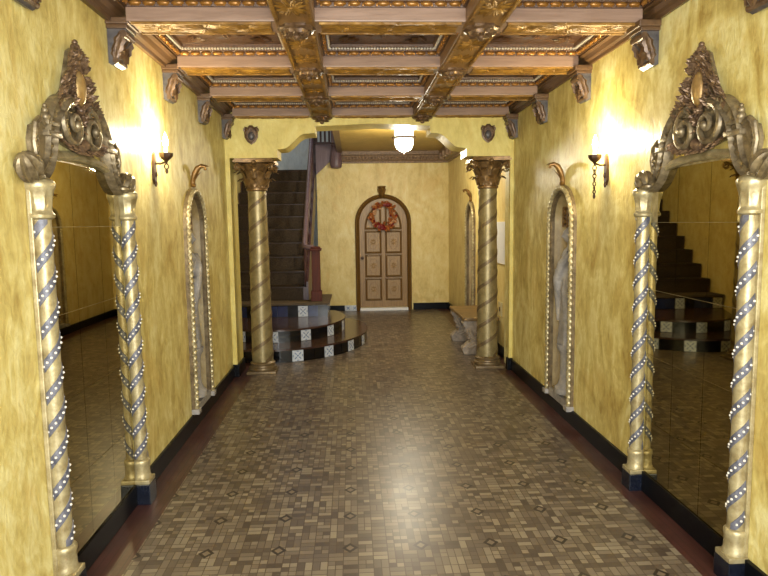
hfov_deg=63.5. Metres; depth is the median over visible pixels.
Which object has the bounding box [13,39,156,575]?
wall mirror
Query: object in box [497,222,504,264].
panel
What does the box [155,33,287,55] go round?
panel
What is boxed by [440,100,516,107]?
panel
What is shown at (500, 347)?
baseboard
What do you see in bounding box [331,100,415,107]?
panel
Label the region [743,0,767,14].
corbel
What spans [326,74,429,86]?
panel
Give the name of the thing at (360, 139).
ceiling
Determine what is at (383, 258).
door
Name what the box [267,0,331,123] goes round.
joist
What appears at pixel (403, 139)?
ceiling lamp
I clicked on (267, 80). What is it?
panel
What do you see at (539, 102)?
corbel
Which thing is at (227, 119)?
corbel
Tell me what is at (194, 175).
bracket
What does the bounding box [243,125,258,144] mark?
shield plaque
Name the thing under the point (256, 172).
spiral column
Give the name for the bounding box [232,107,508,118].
ceiling beam
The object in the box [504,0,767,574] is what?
wall
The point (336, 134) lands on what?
trim
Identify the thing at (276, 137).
wall
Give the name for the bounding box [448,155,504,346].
wall
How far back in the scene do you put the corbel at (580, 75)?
4.37 m
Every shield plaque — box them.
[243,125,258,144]
[481,124,495,142]
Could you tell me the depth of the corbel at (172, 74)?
4.26 m
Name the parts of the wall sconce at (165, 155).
plate, bulb, drop chain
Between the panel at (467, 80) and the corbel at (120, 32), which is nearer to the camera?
the corbel at (120, 32)
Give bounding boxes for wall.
[0,0,232,575]
[224,112,513,364]
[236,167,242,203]
[274,131,330,245]
[316,162,448,308]
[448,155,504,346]
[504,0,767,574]
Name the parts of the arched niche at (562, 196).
sill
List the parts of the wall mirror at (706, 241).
glass pane, glass pane, glass pane, glass pane, glass pane, scroll arm, glass pane, glass pane, glass pane, glass pane, glass pane, backing frame, glass pane, glass pane, glass pane, glass pane, glass pane, scroll arm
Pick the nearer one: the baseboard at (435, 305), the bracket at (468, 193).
the bracket at (468, 193)
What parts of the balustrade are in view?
shoe rail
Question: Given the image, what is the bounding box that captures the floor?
[87,309,716,575]
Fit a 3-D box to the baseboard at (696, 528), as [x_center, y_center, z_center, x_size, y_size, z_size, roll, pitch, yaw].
[1.573,1.223,2.878,0.020,0.120,7.702,-1,6,-3]
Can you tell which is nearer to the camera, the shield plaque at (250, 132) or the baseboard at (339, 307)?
the shield plaque at (250, 132)
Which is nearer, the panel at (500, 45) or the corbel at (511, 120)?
the panel at (500, 45)
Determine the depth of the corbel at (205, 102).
5.23 m
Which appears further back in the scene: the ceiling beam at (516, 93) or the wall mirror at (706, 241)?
the ceiling beam at (516, 93)
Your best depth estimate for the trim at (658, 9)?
4.05 m
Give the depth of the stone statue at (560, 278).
5.02 m
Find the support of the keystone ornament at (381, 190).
attached to the wall at (422, 187)
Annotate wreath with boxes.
[368,201,397,230]
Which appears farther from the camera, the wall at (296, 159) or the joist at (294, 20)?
the wall at (296, 159)
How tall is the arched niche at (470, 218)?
1.772 m
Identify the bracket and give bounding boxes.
[191,164,208,187]
[463,189,471,200]
[547,162,564,185]
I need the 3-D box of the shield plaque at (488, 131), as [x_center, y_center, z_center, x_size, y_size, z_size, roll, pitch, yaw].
[1.078,-1.599,6.414,0.159,0.193,0.043,-1,6,-3]
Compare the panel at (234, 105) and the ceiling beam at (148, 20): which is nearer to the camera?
the ceiling beam at (148, 20)
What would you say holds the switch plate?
attached to the wall at (458, 178)
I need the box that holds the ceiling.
[339,129,443,150]
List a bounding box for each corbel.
[14,0,41,10]
[105,17,138,70]
[161,64,185,103]
[197,93,215,124]
[221,114,235,139]
[503,113,517,139]
[529,94,548,124]
[567,65,592,103]
[626,19,661,70]
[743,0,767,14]
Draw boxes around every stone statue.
[191,233,206,397]
[553,227,568,395]
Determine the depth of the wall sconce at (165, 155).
3.99 m
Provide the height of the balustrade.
1.290 m
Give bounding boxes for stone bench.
[450,305,498,353]
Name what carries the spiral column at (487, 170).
on the floor
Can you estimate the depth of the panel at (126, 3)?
3.25 m
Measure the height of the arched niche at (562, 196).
1.772 m
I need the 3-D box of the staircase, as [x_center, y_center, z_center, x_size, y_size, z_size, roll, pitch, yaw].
[-1.357,-1.281,9.692,2.076,3.750,5.501,-1,6,-3]
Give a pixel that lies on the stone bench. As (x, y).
(465, 317)
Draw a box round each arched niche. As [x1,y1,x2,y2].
[183,188,215,414]
[465,201,475,305]
[542,185,576,411]
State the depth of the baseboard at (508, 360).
6.68 m
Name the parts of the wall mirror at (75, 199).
scroll arm, glass pane, glass pane, glass pane, backing frame, glass pane, glass pane, glass pane, glass pane, glass pane, glass pane, glass pane, scroll arm, glass pane, glass pane, glass pane, glass pane, glass pane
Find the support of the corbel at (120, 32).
attached to the wall at (33, 44)
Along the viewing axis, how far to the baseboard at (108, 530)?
3.89 m
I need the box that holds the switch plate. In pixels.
[498,301,501,316]
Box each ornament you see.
[377,186,385,196]
[562,207,568,226]
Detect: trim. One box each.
[81,0,231,115]
[332,130,341,152]
[341,151,448,163]
[438,146,460,161]
[509,0,688,113]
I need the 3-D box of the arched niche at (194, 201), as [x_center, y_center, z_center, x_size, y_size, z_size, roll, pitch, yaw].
[-1.585,0.086,5.052,0.232,1.772,0.612,-1,6,-3]
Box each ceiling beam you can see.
[125,7,642,34]
[177,56,577,75]
[210,86,536,101]
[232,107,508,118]
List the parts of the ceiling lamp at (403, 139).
glass, glass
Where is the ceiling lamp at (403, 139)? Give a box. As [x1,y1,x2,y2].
[392,130,415,153]
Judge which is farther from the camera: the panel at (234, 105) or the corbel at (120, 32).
the panel at (234, 105)
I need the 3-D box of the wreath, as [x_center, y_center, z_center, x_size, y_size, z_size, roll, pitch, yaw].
[-0.026,-1.286,11.121,0.546,0.553,0.122,-1,6,-3]
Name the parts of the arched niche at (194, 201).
sill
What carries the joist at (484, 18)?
attached to the ceiling
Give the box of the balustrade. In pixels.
[315,131,341,174]
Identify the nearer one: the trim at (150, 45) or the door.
the trim at (150, 45)
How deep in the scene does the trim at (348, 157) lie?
11.05 m
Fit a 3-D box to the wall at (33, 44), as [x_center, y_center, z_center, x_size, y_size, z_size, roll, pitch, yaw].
[-1.592,-0.193,2.747,0.340,3.050,8.060,-1,6,-3]
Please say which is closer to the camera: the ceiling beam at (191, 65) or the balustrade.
the ceiling beam at (191, 65)
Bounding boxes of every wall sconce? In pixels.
[151,133,172,186]
[588,134,608,198]
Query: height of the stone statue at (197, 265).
1.366 m
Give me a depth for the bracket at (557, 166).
4.92 m
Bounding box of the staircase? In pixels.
[238,138,367,362]
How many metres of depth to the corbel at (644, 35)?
3.40 m
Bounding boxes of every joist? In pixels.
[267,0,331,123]
[412,0,520,123]
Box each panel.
[118,0,268,7]
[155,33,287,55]
[198,74,299,86]
[225,100,307,108]
[313,0,469,7]
[319,33,450,55]
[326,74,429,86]
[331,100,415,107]
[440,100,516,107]
[456,74,551,86]
[480,33,606,55]
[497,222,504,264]
[516,0,653,8]
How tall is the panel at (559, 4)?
0.095 m
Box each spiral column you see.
[233,158,278,374]
[465,156,511,368]
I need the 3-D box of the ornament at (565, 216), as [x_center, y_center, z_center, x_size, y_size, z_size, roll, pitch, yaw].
[1.486,-0.591,5.008,0.064,0.196,0.116,-1,6,-3]
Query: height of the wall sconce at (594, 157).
0.421 m
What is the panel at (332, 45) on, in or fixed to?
attached to the ceiling beam at (191, 65)
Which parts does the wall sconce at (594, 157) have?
drop chain, bulb, plate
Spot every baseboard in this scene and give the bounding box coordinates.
[78,357,245,572]
[330,305,356,310]
[413,302,447,308]
[448,302,503,357]
[506,357,512,369]
[511,359,767,575]
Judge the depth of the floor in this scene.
3.78 m
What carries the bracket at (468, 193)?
attached to the wall at (458, 178)
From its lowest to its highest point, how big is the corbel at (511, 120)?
0.242 m
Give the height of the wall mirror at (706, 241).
2.452 m
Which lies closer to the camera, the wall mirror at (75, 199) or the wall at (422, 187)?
the wall mirror at (75, 199)
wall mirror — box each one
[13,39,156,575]
[621,41,767,575]
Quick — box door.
[355,194,411,310]
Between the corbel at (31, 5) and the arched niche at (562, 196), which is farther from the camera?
the arched niche at (562, 196)
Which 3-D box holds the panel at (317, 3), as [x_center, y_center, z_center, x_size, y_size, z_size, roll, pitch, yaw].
[0.054,-1.511,2.944,0.812,0.095,0.762,-1,6,-3]
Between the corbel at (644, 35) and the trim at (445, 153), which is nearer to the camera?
the corbel at (644, 35)

